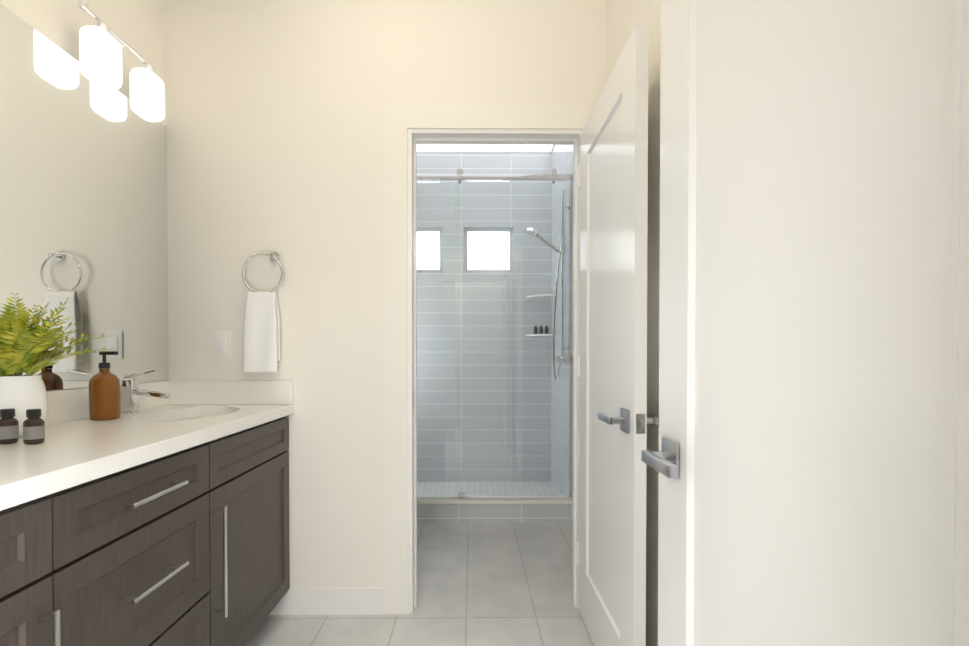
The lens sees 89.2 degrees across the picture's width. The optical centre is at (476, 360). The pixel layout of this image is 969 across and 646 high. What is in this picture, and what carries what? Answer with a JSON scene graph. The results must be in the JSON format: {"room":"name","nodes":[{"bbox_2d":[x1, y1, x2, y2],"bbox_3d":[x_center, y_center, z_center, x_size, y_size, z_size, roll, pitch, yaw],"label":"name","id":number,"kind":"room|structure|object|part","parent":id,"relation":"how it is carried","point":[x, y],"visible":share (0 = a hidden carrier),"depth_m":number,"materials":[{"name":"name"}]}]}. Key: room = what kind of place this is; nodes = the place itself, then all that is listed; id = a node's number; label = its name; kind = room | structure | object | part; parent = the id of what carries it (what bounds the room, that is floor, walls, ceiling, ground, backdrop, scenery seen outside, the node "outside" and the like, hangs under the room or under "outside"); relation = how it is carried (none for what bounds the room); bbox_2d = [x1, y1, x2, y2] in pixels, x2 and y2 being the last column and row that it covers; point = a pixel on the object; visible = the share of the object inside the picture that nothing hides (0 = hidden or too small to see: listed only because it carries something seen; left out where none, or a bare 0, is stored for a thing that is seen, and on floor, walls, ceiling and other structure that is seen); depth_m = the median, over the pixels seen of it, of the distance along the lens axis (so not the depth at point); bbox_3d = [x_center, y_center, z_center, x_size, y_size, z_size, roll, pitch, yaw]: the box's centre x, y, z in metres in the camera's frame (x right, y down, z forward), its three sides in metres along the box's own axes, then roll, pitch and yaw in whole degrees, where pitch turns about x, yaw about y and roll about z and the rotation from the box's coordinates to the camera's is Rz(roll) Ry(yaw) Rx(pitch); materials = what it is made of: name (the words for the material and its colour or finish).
{"room":"bathroom","nodes":[
{"label":"bathroom","id":0,"kind":"room"},
{"bbox_2d":[0,0,166,390],"bbox_3d":[-1.346,-0.301,0.561,0.100,2.800,3.225,0,1,-1],"label":"wall","id":1,"kind":"structure","parent":0,"point":[137,26],"depth_m":1.77,"materials":[{"name":"white paint"}]},
{"bbox_2d":[0,3,168,390],"bbox_3d":[-1.296,-0.437,1.153,0.006,1.064,1.832,0,1,-1],"label":"vanity mirror","id":2,"kind":"object","parent":1,"relation":"attached to","point":[83,195],"visible":1,"depth_m":1.61,"materials":[{"name":"silver mirror"}]},
{"bbox_2d":[45,381,167,424],"bbox_3d":[-1.289,0.146,1.161,0.020,0.099,1.834,0,1,-1],"label":"backsplash","id":3,"kind":"structure","parent":1,"relation":"attached to","point":[66,404],"depth_m":1.56,"materials":[{"name":"white stone"}]},
{"bbox_2d":[78,1,164,121],"bbox_3d":[-1.245,-1.035,1.703,0.121,0.261,0.370,0,1,-1],"label":"lamp","id":4,"kind":"object","parent":1,"relation":"attached to","point":[101,55],"visible":1,"depth_m":1.62,"materials":[{"name":"white glass"}]},
{"bbox_2d":[164,0,606,588],"bbox_3d":[-0.381,-0.321,2.132,1.860,2.800,0.100,0,1,-1],"label":"wall","id":5,"kind":"structure","parent":0,"point":[274,116],"depth_m":2.07,"materials":[{"name":"white paint"}]},
{"bbox_2d":[214,331,230,357],"bbox_3d":[-1.075,-0.067,2.074,0.070,0.116,0.008,0,1,-1],"label":"switch plate","id":6,"kind":"object","parent":5,"relation":"attached to","point":[222,344],"visible":1,"depth_m":2.07,"materials":[{"name":"white plastic"}]},
{"bbox_2d":[168,381,293,404],"bbox_3d":[-1.031,0.135,2.070,0.513,0.099,0.020,0,1,-1],"label":"backsplash","id":7,"kind":"structure","parent":5,"relation":"attached to","point":[183,392],"depth_m":2.06,"materials":[{"name":"white stone"}]},
{"bbox_2d":[242,252,282,372],"bbox_3d":[-0.888,-0.203,2.047,0.171,0.505,0.063,0,1,-1],"label":"towel ring","id":8,"kind":"object","parent":5,"relation":"attached to","point":[261,341],"visible":1,"depth_m":2.02,"materials":[{"name":"white fabric"}]},
{"bbox_2d":[243,291,279,372],"bbox_3d":[-0.892,-0.118,2.038,0.139,0.338,0.044,0,1,-1],"label":"towel","id":9,"kind":"object","parent":8,"relation":"hanging from","point":[261,331],"depth_m":2.02,"materials":[{"name":"white fabric"}]},
{"bbox_2d":[269,589,384,614],"bbox_3d":[-0.637,1.027,2.091,0.494,0.105,0.013,0,1,-1],"label":"baseboard","id":10,"kind":"structure","parent":5,"relation":"attached to","point":[331,601],"depth_m":2.08,"materials":[{"name":"white paint"}]},
{"bbox_2d":[384,104,594,613],"bbox_3d":[0.081,0.001,2.137,0.943,2.156,0.115,0,1,-1],"label":"door frame","id":11,"kind":"structure","parent":5,"relation":"attached to","point":[400,120],"depth_m":2.08,"materials":[{"name":"white paint"}]},
{"bbox_2d":[579,23,647,645],"bbox_3d":[0.459,0.062,1.736,0.035,2.020,0.705,0,1,-1],"label":"room door","id":12,"kind":"structure","parent":5,"relation":"attached to","point":[613,326],"depth_m":1.60,"materials":[{"name":"white paint"}]},
{"bbox_2d":[577,166,657,563],"bbox_3d":[0.459,0.027,1.736,0.147,1.690,0.724,0,1,-1],"label":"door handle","id":13,"kind":"object","parent":12,"relation":"attached to","point":[623,420],"depth_m":1.45,"materials":[{"name":"grey metal"}]},
{"bbox_3d":[0.434,0.023,2.092,0.012,1.690,0.011,0,1,-1],"label":"hinge frame","id":14,"kind":"part","parent":13,"relation":"part of","materials":[{"name":"white paint"}]},
{"bbox_3d":[0.461,0.177,1.475,0.147,0.068,0.197,0,1,-1],"label":"handle","id":15,"kind":"part","parent":13,"relation":"part of","materials":[{"name":"grey metal"}]},
{"bbox_2d":[245,522,593,645],"bbox_3d":[-0.323,1.142,1.098,2.156,0.100,4.244,0,1,-1],"label":"floor","id":16,"kind":"structure","parent":0,"point":[494,584],"depth_m":2.19,"materials":[{"name":"tile"}]},
{"bbox_2d":[0,409,293,645],"bbox_3d":[-1.025,0.664,1.170,0.548,0.854,1.834,0,1,-1],"label":"bathroom vanity","id":17,"kind":"object","parent":16,"relation":"on","point":[156,513],"depth_m":1.21,"materials":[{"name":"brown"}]},
{"bbox_3d":[-0.769,0.574,1.182,0.036,0.521,0.612,0,1,-1],"label":"handle","id":18,"kind":"part","parent":17,"relation":"part of","materials":[{"name":"silver metal"}]},
{"bbox_3d":[-1.053,0.611,1.169,0.492,0.750,1.833,0,1,-1],"label":"frame","id":19,"kind":"part","parent":17,"relation":"part of","materials":[{"name":"brown wood"}]},
{"bbox_2d":[0,405,293,500],"bbox_3d":[-1.032,0.217,1.164,0.535,0.040,1.834,0,1,-1],"label":"countertop","id":20,"kind":"structure","parent":17,"relation":"on","point":[70,450],"depth_m":1.20,"materials":[{"name":"white stone"}]},
{"bbox_2d":[0,408,18,443],"bbox_3d":[-1.109,0.155,1.161,0.039,0.081,0.039,0,1,-1],"label":"toiletry bottle","id":21,"kind":"object","parent":20,"relation":"on","point":[9,428],"visible":1,"depth_m":1.15,"materials":[{"name":"brown glass"}]},
{"bbox_2d":[23,409,44,444],"bbox_3d":[-1.043,0.155,1.157,0.039,0.081,0.039,0,1,-1],"label":"toiletry bottle","id":22,"kind":"object","parent":20,"relation":"on","point":[34,428],"visible":1,"depth_m":1.15,"materials":[{"name":"brown glass"}]},
{"bbox_2d":[0,293,117,436],"bbox_3d":[-1.125,0.007,1.239,0.318,0.375,0.444,0,1,-1],"label":"potted fern","id":23,"kind":"object","parent":20,"relation":"on","point":[24,346],"visible":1,"depth_m":1.24,"materials":[{"name":"green plant"}]},
{"bbox_2d":[0,375,47,436],"bbox_3d":[-1.200,0.117,1.265,0.146,0.155,0.146,0,1,-1],"label":"pot","id":24,"kind":"object","parent":23,"relation":"attached to","point":[21,393],"depth_m":1.23,"materials":[{"name":"white ceramic"}]},
{"bbox_3d":[-1.129,-0.053,1.237,0.309,0.245,0.428,0,1,-1],"label":"stem","id":25,"kind":"part","parent":23,"relation":"part of","materials":[{"name":"green plant"}]},
{"bbox_2d":[89,351,120,420],"bbox_3d":[-1.204,0.080,1.589,0.082,0.220,0.082,0,1,-1],"label":"soap dispenser","id":26,"kind":"object","parent":20,"relation":"on","point":[104,393],"visible":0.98,"depth_m":1.56,"materials":[{"name":"orange glass"}]},
{"bbox_2d":[120,369,171,412],"bbox_3d":[-1.187,0.110,1.760,0.163,0.157,0.054,0,1,-1],"label":"faucet","id":27,"kind":"object","parent":20,"relation":"on","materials":[{"name":"silver metal"}]},
{"bbox_2d":[152,413,215,420],"bbox_3d":[-1.032,0.295,1.764,0.332,0.155,0.482,0,1,-1],"label":"sink","id":28,"kind":"object","parent":20,"relation":"in","point":[175,416],"depth_m":1.90,"materials":[{"name":"white ceramic"}]},
{"bbox_2d":[417,504,571,522],"bbox_3d":[-0.213,1.002,3.277,1.696,0.125,0.115,0,1,-1],"label":"wall","id":29,"kind":"structure","parent":16,"relation":"on","point":[493,513],"depth_m":3.22,"materials":[{"name":"tile"}]},
{"bbox_2d":[417,494,571,503],"bbox_3d":[-0.213,0.927,3.276,1.696,0.025,0.135,0,1,-1],"label":"sill","id":30,"kind":"structure","parent":29,"relation":"on","point":[508,499],"depth_m":3.23,"materials":[{"name":"stone"}]},
{"bbox_2d":[417,181,570,496],"bbox_3d":[-0.217,-0.136,3.267,1.684,2.099,0.033,0,1,-1],"label":"shower glass door","id":31,"kind":"structure","parent":30,"relation":"on","point":[460,349],"depth_m":3.26,"materials":[{"name":"clear glass"}]},
{"bbox_2d":[417,169,572,497],"bbox_3d":[-0.213,-0.174,3.266,1.694,2.175,0.058,0,1,-1],"label":"rail","id":32,"kind":"object","parent":30,"relation":"on","point":[553,175],"visible":0.77,"depth_m":3.23,"materials":[{"name":"silver metal"}]},
{"bbox_2d":[417,151,551,481],"bbox_3d":[-0.222,-0.362,4.168,1.896,2.770,0.100,0,1,-1],"label":"wall","id":33,"kind":"structure","parent":0,"point":[440,162],"depth_m":4.12,"materials":[{"name":"tile"}]},
{"bbox_2d":[417,228,442,272],"bbox_3d":[-0.491,-0.929,4.153,0.417,0.385,0.081,0,1,-1],"label":"window","id":34,"kind":"structure","parent":33,"relation":"in","point":[427,237],"depth_m":4.17,"materials":[{"name":"white glass"}]},
{"bbox_2d":[464,228,513,272],"bbox_3d":[0.100,-0.929,4.159,0.417,0.385,0.081,0,1,-1],"label":"window","id":35,"kind":"structure","parent":33,"relation":"in","point":[492,248],"depth_m":4.17,"materials":[{"name":"white glass"}]},
{"bbox_2d":[526,294,554,336],"bbox_3d":[0.521,-0.367,4.019,0.210,0.335,0.210,0,1,-1],"label":"corner shelf","id":36,"kind":"object","parent":33,"relation":"attached to","point":[546,328],"depth_m":4.04,"materials":[{"name":"stone"}]},
{"bbox_2d":[417,482,557,494],"bbox_3d":[-0.218,1.093,3.787,1.896,0.130,0.900,0,1,-1],"label":"floor","id":37,"kind":"structure","parent":0,"point":[470,486],"depth_m":3.94,"materials":[{"name":"tile"}]},
{"bbox_2d":[551,145,572,496],"bbox_3d":[0.681,-0.355,3.669,0.100,2.770,0.916,0,1,-1],"label":"wall","id":38,"kind":"structure","parent":0,"point":[562,159],"depth_m":3.70,"materials":[{"name":"tile"}]},
{"bbox_2d":[525,189,570,379],"bbox_3d":[0.476,-0.517,3.373,0.313,1.303,0.300,0,1,-1],"label":"shower rail","id":39,"kind":"object","parent":38,"relation":"attached to","point":[565,359],"visible":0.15,"depth_m":3.36,"materials":[{"name":"silver metal"}]},
{"bbox_2d":[606,0,660,645],"bbox_3d":[0.662,-0.301,0.580,0.196,2.800,3.225,0,1,-1],"label":"wall","id":40,"kind":"structure","parent":0,"point":[624,17],"depth_m":1.56,"materials":[{"name":"white paint"}]},
{"bbox_2d":[641,0,968,645],"bbox_3d":[0.394,0.076,0.631,0.147,2.020,0.767,0,1,-1],"label":"entry door","id":41,"kind":"structure","parent":40,"relation":"in","point":[808,461],"depth_m":0.56,"materials":[{"name":"white paint"}]},
{"bbox_3d":[0.392,0.184,0.917,0.147,0.068,0.197,0,1,-1],"label":"handle","id":42,"kind":"part","parent":41,"relation":"part of","materials":[{"name":"grey metal"}]},
{"bbox_3d":[-0.327,-1.764,1.569,2.156,0.100,5.260,0,1,-1],"label":"ceiling","id":43,"kind":"structure","parent":0,"visible":0},
{"bbox_2d":[417,144,552,151],"bbox_3d":[-0.218,-1.738,3.688,1.676,0.003,0.806,0,1,-1],"label":"shower ceiling","id":44,"kind":"structure","parent":43,"relation":"attached to","point":[489,147],"depth_m":4.01,"materials":[{"name":"white paint"}]}
]}

